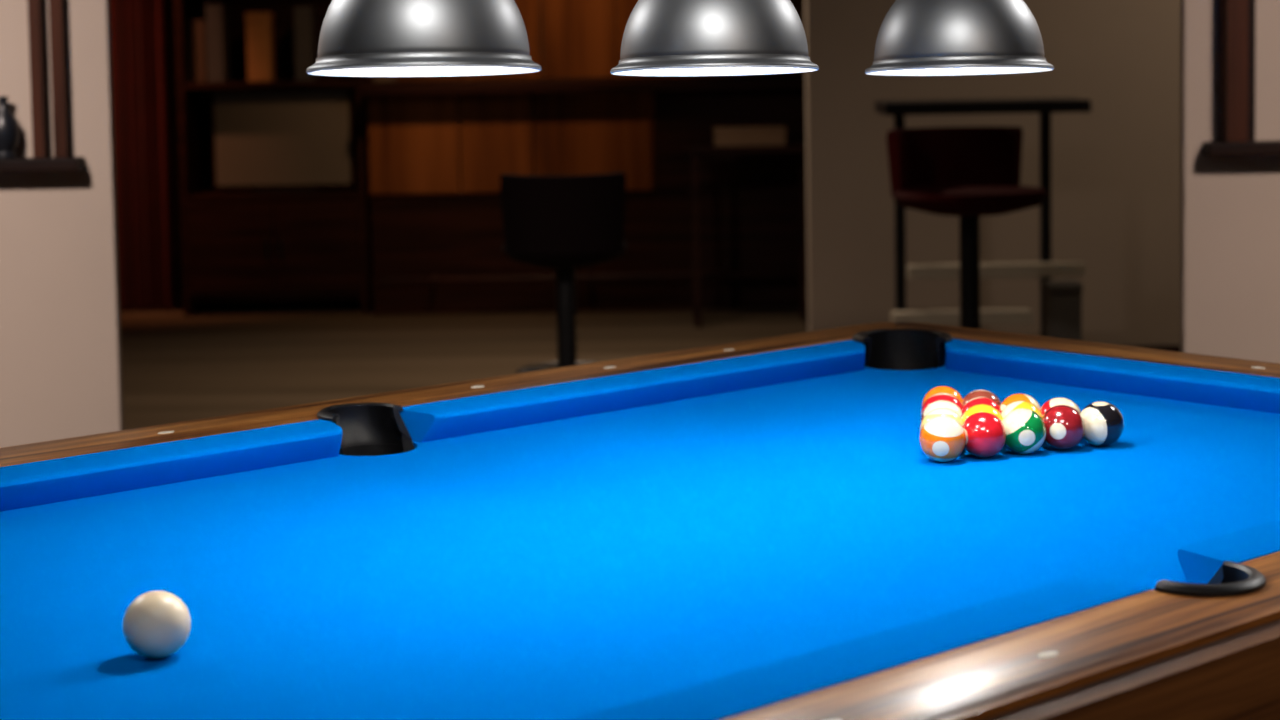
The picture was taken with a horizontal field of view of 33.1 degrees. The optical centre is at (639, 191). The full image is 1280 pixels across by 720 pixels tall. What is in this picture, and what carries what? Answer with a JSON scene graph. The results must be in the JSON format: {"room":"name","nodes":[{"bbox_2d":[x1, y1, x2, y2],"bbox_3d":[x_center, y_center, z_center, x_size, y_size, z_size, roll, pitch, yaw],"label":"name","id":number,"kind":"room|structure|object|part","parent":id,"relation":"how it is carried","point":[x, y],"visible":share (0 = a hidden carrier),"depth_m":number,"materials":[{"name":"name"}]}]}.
{"room":"games hall","nodes":[
{"label":"games hall","id":0,"kind":"room"},
{"bbox_2d":[0,0,123,447],"bbox_3d":[-3.219,-0.451,4.995,3.975,2.898,0.036,-1,4,0],"label":"wall","id":1,"kind":"structure","parent":0,"point":[61,357],"depth_m":5.02,"materials":[{"name":"beige paint"}]},
{"bbox_2d":[0,0,83,171],"bbox_3d":[-1.607,-0.617,4.935,0.620,1.150,0.060,-1,4,0],"label":"window frame","id":2,"kind":"structure","parent":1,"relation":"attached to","point":[40,161],"depth_m":4.96,"materials":[{"name":"brown wood"}]},
{"bbox_2d":[0,96,18,158],"bbox_3d":[-1.463,-0.147,4.963,0.067,0.142,0.067,-1,4,0],"label":"vase","id":3,"kind":"object","parent":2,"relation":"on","point":[9,130],"visible":1,"depth_m":4.95,"materials":[{"name":"ceramic"}]},
{"bbox_3d":[-1.393,-0.637,4.947,0.028,1.119,0.035,-1,4,0],"label":"post","id":4,"kind":"part","parent":2,"relation":"part of","materials":[{"name":"brown wood"}]},
{"bbox_3d":[-1.344,-0.637,4.947,0.029,1.119,0.035,-1,4,0],"label":"post","id":5,"kind":"part","parent":2,"relation":"part of","materials":[{"name":"brown wood"}]},
{"bbox_2d":[167,0,615,288],"bbox_3d":[-0.016,-0.961,11.611,10.400,2.900,0.101,-1,4,0],"label":"wall","id":6,"kind":"structure","parent":0,"point":[170,3],"depth_m":11.60,"materials":[{"name":"beige paint"}]},
{"bbox_2d":[397,0,805,182],"bbox_3d":[-0.133,-0.805,11.549,2.346,2.599,0.037,-1,4,0],"label":"panelling","id":7,"kind":"object","parent":6,"relation":"attached to","point":[578,39],"visible":0.04,"depth_m":11.53,"materials":[{"name":"orange wood"}]},
{"bbox_2d":[120,289,807,429],"bbox_3d":[0.017,1.042,4.382,10.400,0.100,14.600,-1,4,0],"label":"floor","id":8,"kind":"structure","parent":0,"point":[217,360],"depth_m":9.30,"materials":[{"name":"brown wood"}]},
{"bbox_2d":[110,0,175,308],"bbox_3d":[-2.531,-0.727,10.579,0.646,2.618,0.134,-1,4,0],"label":"curtain","id":9,"kind":"object","parent":8,"relation":"on","point":[139,28],"visible":0.62,"depth_m":10.61,"materials":[{"name":"red fabric"}]},
{"bbox_2d":[174,0,373,315],"bbox_3d":[-1.785,-0.561,10.595,0.896,2.300,0.480,-1,4,0],"label":"media cabinet","id":10,"kind":"object","parent":8,"relation":"on","point":[241,246],"visible":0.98,"depth_m":10.44,"materials":[{"name":"brown wood"}]},
{"bbox_2d":[187,20,207,82],"bbox_3d":[-2.155,-0.684,10.556,0.084,0.302,0.160,-1,4,0],"label":"book","id":11,"kind":"object","parent":10,"relation":"on","point":[196,29],"visible":0.84,"depth_m":10.48,"materials":[{"name":"paper"}]},
{"bbox_2d":[205,4,229,81],"bbox_3d":[-2.065,-0.724,10.553,0.081,0.378,0.160,-1,4,0],"label":"book","id":12,"kind":"object","parent":10,"relation":"in","point":[217,20],"visible":0.99,"depth_m":10.48,"materials":[{"name":"paper"}]},
{"bbox_3d":[-1.978,0.277,10.440,0.409,0.446,0.020,-1,4,0],"label":"door","id":13,"kind":"part","parent":10,"relation":"part of","materials":[{"name":"brown wood"}]},
{"bbox_2d":[245,12,274,81],"bbox_3d":[-1.854,-0.704,10.534,0.119,0.336,0.126,-1,4,0],"label":"book","id":14,"kind":"object","parent":10,"relation":"in","point":[259,26],"visible":1,"depth_m":10.48,"materials":[{"name":"brown paper"}]},
{"bbox_3d":[-1.857,-0.850,10.524,0.119,0.044,0.126,-1,4,0],"label":"lid","id":15,"kind":"part","parent":14,"relation":"part of","materials":[{"name":"brown"}]},
{"bbox_3d":[-1.804,0.277,10.421,0.012,0.100,0.018,-1,4,0],"label":"handle","id":16,"kind":"part","parent":10,"relation":"part of","materials":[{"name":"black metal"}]},
{"bbox_2d":[184,79,354,88],"bbox_3d":[-1.785,-0.526,10.606,0.825,0.030,0.419,-1,4,0],"label":"shelf","id":17,"kind":"object","parent":10,"relation":"attached to","point":[234,83],"depth_m":10.40,"materials":[{"name":"brown wood"}]},
{"bbox_2d":[188,187,357,200],"bbox_3d":[-1.776,0.014,10.644,0.825,0.030,0.419,-1,4,0],"label":"shelf","id":18,"kind":"object","parent":10,"relation":"attached to","point":[194,193],"depth_m":10.44,"materials":[{"name":"brown wood"}]},
{"bbox_2d":[191,289,360,301],"bbox_3d":[-1.768,0.500,10.677,0.825,0.030,0.419,-1,4,0],"label":"shelf","id":19,"kind":"object","parent":10,"relation":"attached to","point":[197,295],"depth_m":10.47,"materials":[{"name":"brown wood"}]},
{"bbox_3d":[-1.740,0.276,10.421,0.012,0.100,0.018,-1,4,0],"label":"handle","id":20,"kind":"part","parent":10,"relation":"part of","materials":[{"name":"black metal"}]},
{"bbox_2d":[212,89,354,192],"bbox_3d":[-1.744,-0.247,10.571,0.680,0.497,0.150,-1,4,0],"label":"television","id":21,"kind":"object","parent":10,"relation":"on","point":[265,141],"visible":1,"depth_m":10.52,"materials":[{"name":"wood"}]},
{"bbox_2d":[293,6,317,80],"bbox_3d":[-1.636,-0.722,10.553,0.085,0.362,0.160,-1,4,0],"label":"book","id":22,"kind":"object","parent":10,"relation":"in","point":[305,36],"visible":1,"depth_m":10.48,"materials":[{"name":"paper"}]},
{"bbox_3d":[-1.565,0.270,10.440,0.409,0.446,0.020,-1,4,0],"label":"door","id":23,"kind":"part","parent":10,"relation":"part of","materials":[{"name":"brown wood"}]},
{"bbox_2d":[500,172,627,373],"bbox_3d":[-0.227,0.389,6.642,0.420,0.899,0.420,-1,4,0],"label":"bar stool","id":24,"kind":"object","parent":8,"relation":"on","point":[565,223],"visible":0.61,"depth_m":6.46,"materials":[{"name":"brown leather"}]},
{"bbox_3d":[-0.232,0.063,6.488,0.383,0.228,0.145,-1,4,0],"label":"backrest","id":25,"kind":"part","parent":24,"relation":"part of","materials":[{"name":"brown leather"}]},
{"bbox_3d":[-0.230,0.191,6.629,0.388,0.083,0.388,-1,4,0],"label":"seat","id":26,"kind":"part","parent":24,"relation":"part of","materials":[{"name":"brown leather"}]},
{"bbox_2d":[360,74,805,313],"bbox_3d":[-0.246,0.009,10.546,2.120,1.117,0.760,-1,4,0],"label":"bar","id":27,"kind":"object","parent":8,"relation":"on","point":[440,150],"visible":0.8,"depth_m":10.34,"materials":[{"name":"brown wood"}]},
{"bbox_3d":[-1.084,-0.243,10.592,0.431,0.478,0.530,-1,4,0],"label":"panel","id":28,"kind":"part","parent":27,"relation":"part of","materials":[{"name":"orange wood"}]},
{"bbox_3d":[-0.688,-0.249,10.592,0.345,0.478,0.530,-1,4,0],"label":"panel","id":29,"kind":"part","parent":27,"relation":"part of","materials":[{"name":"orange wood"}]},
{"bbox_2d":[360,74,804,95],"bbox_3d":[-0.255,-0.519,10.509,2.120,0.057,0.760,-1,4,0],"label":"countertop","id":30,"kind":"structure","parent":27,"relation":"on","point":[771,81],"depth_m":10.13,"materials":[{"name":"brown wood"}]},
{"bbox_3d":[-0.239,0.411,10.232,2.000,0.036,0.036,-1,4,0],"label":"foot rail","id":31,"kind":"part","parent":27,"relation":"part of","materials":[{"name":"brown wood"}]},
{"bbox_3d":[-0.224,-0.257,10.592,0.565,0.478,0.530,-1,4,0],"label":"panel","id":32,"kind":"part","parent":27,"relation":"part of","materials":[{"name":"orange wood"}]},
{"bbox_3d":[0.430,-0.268,10.592,0.728,0.478,0.530,-1,4,0],"label":"panel","id":33,"kind":"part","parent":27,"relation":"part of","materials":[{"name":"brown wood"}]},
{"bbox_2d":[0,322,1279,719],"bbox_3d":[0.051,0.719,2.390,2.420,0.818,1.557,-4,5,-41],"label":"pool table","id":34,"kind":"object","parent":8,"relation":"on","point":[763,528],"visible":0.99,"depth_m":2.22,"materials":[{"name":"fabric"}]},
{"bbox_2d":[123,591,190,657],"bbox_3d":[-0.416,0.373,1.856,0.057,0.057,0.057,-4,5,-41],"label":"cue ball","id":35,"kind":"object","parent":34,"relation":"on","point":[156,624],"visible":1,"depth_m":1.84,"materials":[{"name":"white plastic"}]},
{"bbox_2d":[0,419,341,511],"bbox_3d":[-0.724,0.343,2.475,0.909,0.040,0.080,-4,5,-41],"label":"cushion","id":36,"kind":"object","parent":34,"relation":"on","point":[57,483],"depth_m":2.59,"materials":[{"name":"fabric"}]},
{"bbox_3d":[-0.409,0.326,2.881,2.316,0.070,0.121,-4,5,-41],"label":"wooden rail","id":37,"kind":"part","parent":34,"relation":"part of","materials":[{"name":"brown wood"}]},
{"bbox_2d":[398,339,864,442],"bbox_3d":[0.034,0.285,3.139,0.909,0.040,0.080,-4,5,-41],"label":"cushion","id":38,"kind":"object","parent":34,"relation":"on","point":[525,409],"depth_m":3.07,"materials":[{"name":"fabric"}]},
{"bbox_2d":[574,580,1150,719],"bbox_3d":[0.066,0.391,1.599,0.937,0.040,0.080,-4,5,-41],"label":"cushion","id":39,"kind":"object","parent":34,"relation":"on","point":[774,686],"depth_m":1.69,"materials":[{"name":"fabric"}]},
{"bbox_2d":[920,408,963,430],"bbox_3d":[0.380,0.301,2.710,0.057,0.057,0.057,-2,4,-19],"label":"ball","id":40,"kind":"object","parent":34,"relation":"on","point":[938,411],"visible":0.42,"depth_m":2.70,"materials":[{"name":"plastic"}]},
{"bbox_2d":[921,400,962,421],"bbox_3d":[0.389,0.297,2.767,0.057,0.057,0.057,-2,4,-15],"label":"ball","id":41,"kind":"object","parent":34,"relation":"on","point":[941,403],"visible":0.33,"depth_m":2.75,"materials":[{"name":"plastic"}]},
{"bbox_2d":[921,393,962,415],"bbox_3d":[0.397,0.293,2.823,0.057,0.057,0.057,2,5,32],"label":"ball","id":42,"kind":"object","parent":34,"relation":"on","point":[940,396],"visible":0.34,"depth_m":2.81,"materials":[{"name":"red plastic"}]},
{"bbox_2d":[919,416,965,461],"bbox_3d":[0.372,0.305,2.653,0.057,0.057,0.057,-3,4,-22],"label":"ball","id":43,"kind":"object","parent":34,"relation":"on","point":[941,438],"visible":1,"depth_m":2.63,"materials":[{"name":"plastic"}]},
{"bbox_2d":[922,386,962,406],"bbox_3d":[0.405,0.289,2.880,0.057,0.057,0.057,-1,4,-6],"label":"ball","id":44,"kind":"object","parent":34,"relation":"on","point":[940,389],"visible":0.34,"depth_m":2.87,"materials":[{"name":"orange plastic"}]},
{"bbox_2d":[961,390,1000,405],"bbox_3d":[0.450,0.290,2.844,0.057,0.057,0.057,-2,4,-14],"label":"ball","id":45,"kind":"object","parent":34,"relation":"on","point":[977,393],"visible":0.31,"depth_m":2.83,"materials":[{"name":"brown plastic"}]},
{"bbox_2d":[961,397,1001,413],"bbox_3d":[0.442,0.294,2.788,0.057,0.057,0.057,-2,4,-16],"label":"ball","id":46,"kind":"object","parent":34,"relation":"on","point":[978,400],"visible":0.26,"depth_m":2.78,"materials":[{"name":"red plastic"}]},
{"bbox_2d":[962,404,1003,420],"bbox_3d":[0.434,0.298,2.731,0.057,0.057,0.057,2,5,40],"label":"ball","id":47,"kind":"object","parent":34,"relation":"on","point":[980,407],"visible":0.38,"depth_m":2.72,"materials":[{"name":"yellow plastic"}]},
{"bbox_2d":[962,412,1006,457],"bbox_3d":[0.425,0.303,2.675,0.057,0.057,0.057,-2,4,-19],"label":"ball","id":48,"kind":"object","parent":34,"relation":"on","point":[985,432],"visible":0.97,"depth_m":2.65,"materials":[{"name":"red plastic"}]},
{"bbox_3d":[0.499,0.382,1.849,2.316,0.070,0.121,-4,5,-41],"label":"wooden rail","id":49,"kind":"part","parent":34,"relation":"part of","materials":[{"name":"brown wood"}]},
{"bbox_2d":[1000,393,1040,410],"bbox_3d":[0.495,0.292,2.809,0.057,0.057,0.057,-2,4,-21],"label":"ball","id":50,"kind":"object","parent":34,"relation":"on","point":[1015,397],"visible":0.2,"depth_m":2.80,"materials":[{"name":"orange plastic"}]},
{"bbox_2d":[1001,401,1042,417],"bbox_3d":[0.487,0.296,2.752,0.057,0.057,0.057,-2,4,-19],"label":"ball","id":51,"kind":"object","parent":34,"relation":"on","point":[1012,406],"visible":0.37,"depth_m":2.74,"materials":[{"name":"plastic"}]},
{"bbox_2d":[1002,408,1045,453],"bbox_3d":[0.479,0.300,2.696,0.057,0.057,0.057,-2,4,-17],"label":"ball","id":52,"kind":"object","parent":34,"relation":"on","point":[1025,429],"visible":0.88,"depth_m":2.67,"materials":[{"name":"plastic"}]},
{"bbox_2d":[1040,397,1080,414],"bbox_3d":[0.540,0.294,2.774,0.057,0.057,0.057,-2,4,-17],"label":"ball","id":53,"kind":"object","parent":34,"relation":"on","point":[1052,402],"visible":0.3,"depth_m":2.76,"materials":[{"name":"plastic"}]},
{"bbox_2d":[1041,405,1084,449],"bbox_3d":[0.532,0.298,2.717,0.057,0.057,0.057,1,4,23],"label":"ball","id":54,"kind":"object","parent":34,"relation":"on","point":[1065,426],"visible":0.95,"depth_m":2.70,"materials":[{"name":"red plastic"}]},
{"bbox_3d":[0.885,0.289,3.102,0.121,0.070,1.453,-4,5,-41],"label":"wooden rail","id":55,"kind":"part","parent":34,"relation":"part of","materials":[{"name":"brown wood"}]},
{"bbox_2d":[1080,401,1123,446],"bbox_3d":[0.585,0.295,2.738,0.057,0.057,0.057,-2,4,-19],"label":"ball","id":56,"kind":"object","parent":34,"relation":"on","point":[1104,423],"visible":0.91,"depth_m":2.72,"materials":[{"name":"plastic"}]},
{"bbox_2d":[945,339,1279,413],"bbox_3d":[0.812,0.280,3.037,0.080,0.040,1.055,-4,5,-41],"label":"cushion","id":57,"kind":"object","parent":34,"relation":"on","point":[1140,380],"depth_m":3.14,"materials":[{"name":"fabric"}]},
{"bbox_2d":[1177,519,1279,583],"bbox_3d":[0.833,0.332,2.270,0.857,0.040,0.080,-4,5,-41],"label":"cushion","id":58,"kind":"object","parent":34,"relation":"on","point":[1199,562],"depth_m":2.01,"materials":[{"name":"fabric"}]},
{"bbox_2d":[687,143,807,327],"bbox_3d":[0.504,0.198,9.838,0.560,0.816,0.320,-1,4,0],"label":"side table","id":59,"kind":"object","parent":8,"relation":"on","point":[694,150],"visible":0.73,"depth_m":9.70,"materials":[{"name":"brown wood"}]},
{"bbox_3d":[0.254,0.208,9.968,0.030,0.786,0.030,-1,4,0],"label":"leg","id":60,"kind":"part","parent":59,"relation":"part of","materials":[{"name":"brown wood"}]},
{"bbox_3d":[0.255,0.226,9.709,0.030,0.786,0.030,-1,4,0],"label":"leg","id":61,"kind":"part","parent":59,"relation":"part of","materials":[{"name":"brown wood"}]},
{"bbox_2d":[713,126,786,146],"bbox_3d":[0.497,-0.251,9.807,0.326,0.082,0.206,-1,4,0],"label":"cardboard box","id":62,"kind":"object","parent":59,"relation":"on","point":[730,135],"visible":1,"depth_m":9.71,"materials":[{"name":"brown cardboard"}]},
{"bbox_3d":[0.496,-0.281,9.805,0.326,0.020,0.206,-1,4,0],"label":"lid","id":63,"kind":"part","parent":62,"relation":"part of","materials":[{"name":"brown cardboard"}]},
{"bbox_3d":[0.754,0.200,9.968,0.030,0.786,0.030,-1,4,0],"label":"leg","id":64,"kind":"part","parent":59,"relation":"part of","materials":[{"name":"brown wood"}]},
{"bbox_3d":[0.754,0.218,9.709,0.030,0.786,0.030,-1,4,0],"label":"leg","id":65,"kind":"part","parent":59,"relation":"part of","materials":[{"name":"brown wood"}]},
{"bbox_2d":[886,126,1048,328],"bbox_3d":[0.983,0.324,6.444,0.466,1.016,0.478,-2,4,-20],"label":"bar stool","id":66,"kind":"object","parent":8,"relation":"on","point":[969,173],"visible":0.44,"depth_m":6.51,"materials":[{"name":"red leather"}]},
{"bbox_3d":[0.924,-0.097,6.558,0.460,0.189,0.174,-2,4,-20],"label":"backrest","id":67,"kind":"part","parent":66,"relation":"part of","materials":[{"name":"red leather"}]},
{"bbox_3d":[0.980,0.029,6.418,0.466,0.083,0.466,-2,4,-20],"label":"seat","id":68,"kind":"part","parent":66,"relation":"part of","materials":[{"name":"red leather"}]},
{"bbox_2d":[875,98,1090,335],"bbox_3d":[1.193,0.218,7.534,0.703,1.070,0.320,-1,4,0],"label":"bar table","id":69,"kind":"object","parent":8,"relation":"on","point":[1045,269],"visible":0.81,"depth_m":7.45,"materials":[{"name":"black metal"}]},
{"bbox_3d":[0.909,0.244,7.536,0.035,1.028,0.036,-1,4,0],"label":"post","id":70,"kind":"part","parent":69,"relation":"part of","materials":[{"name":"black metal"}]},
{"bbox_2d":[891,308,1032,324],"bbox_3d":[1.117,0.438,7.489,0.483,0.045,0.080,-1,4,0],"label":"shelf","id":71,"kind":"object","parent":69,"relation":"attached to","point":[1025,315],"depth_m":7.45,"materials":[{"name":"stone"}]},
{"bbox_2d":[906,261,1084,278],"bbox_3d":[1.232,0.275,7.478,0.607,0.045,0.080,-1,4,0],"label":"shelf","id":72,"kind":"object","parent":69,"relation":"attached to","point":[1042,269],"depth_m":7.44,"materials":[{"name":"wood"}]},
{"bbox_3d":[1.417,0.236,7.536,0.035,1.028,0.036,-1,4,0],"label":"post","id":73,"kind":"part","parent":69,"relation":"part of","materials":[{"name":"black metal"}]},
{"bbox_2d":[1043,280,1082,340],"bbox_3d":[1.423,0.537,7.256,0.115,0.466,0.115,-1,4,0],"label":"waste bin","id":74,"kind":"object","parent":8,"relation":"on","point":[1062,298],"visible":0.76,"depth_m":7.20,"materials":[{"name":"grey paint"}]},
{"bbox_3d":[1.420,0.319,7.241,0.115,0.030,0.115,-1,4,0],"label":"lid","id":75,"kind":"part","parent":74,"relation":"part of","materials":[{"name":"grey paint"}]},
{"bbox_2d":[804,0,1180,345],"bbox_3d":[2.909,-0.775,8.229,4.556,2.898,0.121,-1,4,0],"label":"wall","id":76,"kind":"structure","parent":0,"point":[1116,165],"depth_m":8.22,"materials":[{"name":"beige paint"}]},
{"bbox_2d":[1132,345,1180,351],"bbox_3d":[2.931,0.626,8.255,4.555,0.099,0.023,-1,4,0],"label":"baseboard","id":77,"kind":"structure","parent":76,"relation":"attached to","point":[1177,348],"depth_m":8.24,"materials":[{"name":"brown wood"}]},
{"bbox_2d":[1181,0,1279,362],"bbox_3d":[3.223,-0.556,4.995,3.935,2.898,0.036,-1,4,0],"label":"wall","id":78,"kind":"structure","parent":0,"point":[1230,205],"depth_m":5.02,"materials":[{"name":"beige paint"}]},
{"bbox_2d":[1202,0,1279,155],"bbox_3d":[1.595,-0.660,4.936,0.600,1.150,0.060,-1,4,0],"label":"window frame","id":79,"kind":"structure","parent":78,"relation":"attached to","point":[1237,17],"depth_m":4.94,"materials":[{"name":"brown wood"}]},
{"bbox_3d":[1.360,-0.672,4.935,0.049,1.118,0.060,-1,4,0],"label":"post","id":80,"kind":"part","parent":79,"relation":"part of","materials":[{"name":"brown wood"}]},
{"bbox_3d":[1.397,-0.673,4.950,0.025,1.118,0.030,-1,4,0],"label":"post","id":81,"kind":"part","parent":79,"relation":"part of","materials":[{"name":"brown wood"}]},
{"bbox_3d":[-0.032,-1.951,4.175,10.400,0.100,14.600,-1,4,0],"label":"ceiling","id":82,"kind":"structure","parent":0,"visible":0},
{"bbox_2d":[306,0,541,76],"bbox_3d":[-0.225,-0.928,2.058,0.229,1.640,0.229,-1,4,1],"label":"pendant lamp","id":83,"kind":"object","parent":82,"relation":"hanging from","point":[358,38],"visible":1,"depth_m":2.03,"materials":[{"name":"metal"}]},
{"bbox_3d":[-0.212,-0.184,2.113,0.207,0.114,0.207,-2,1,-41],"label":"lamp shade","id":84,"kind":"part","parent":83,"relation":"part of","materials":[{"name":"metal"}]},
{"bbox_2d":[610,0,818,75],"bbox_3d":[0.069,-0.947,2.315,0.229,1.648,0.229,-1,4,1],"label":"pendant lamp","id":85,"kind":"object","parent":82,"relation":"hanging from","point":[661,37],"visible":1,"depth_m":2.29,"materials":[{"name":"metal"}]},
{"bbox_2d":[865,0,1053,75],"bbox_3d":[0.377,-0.966,2.586,0.229,1.656,0.229,-1,4,1],"label":"pendant lamp","id":86,"kind":"object","parent":82,"relation":"hanging from","point":[915,37],"visible":1,"depth_m":2.56,"materials":[{"name":"metal"}]}
]}

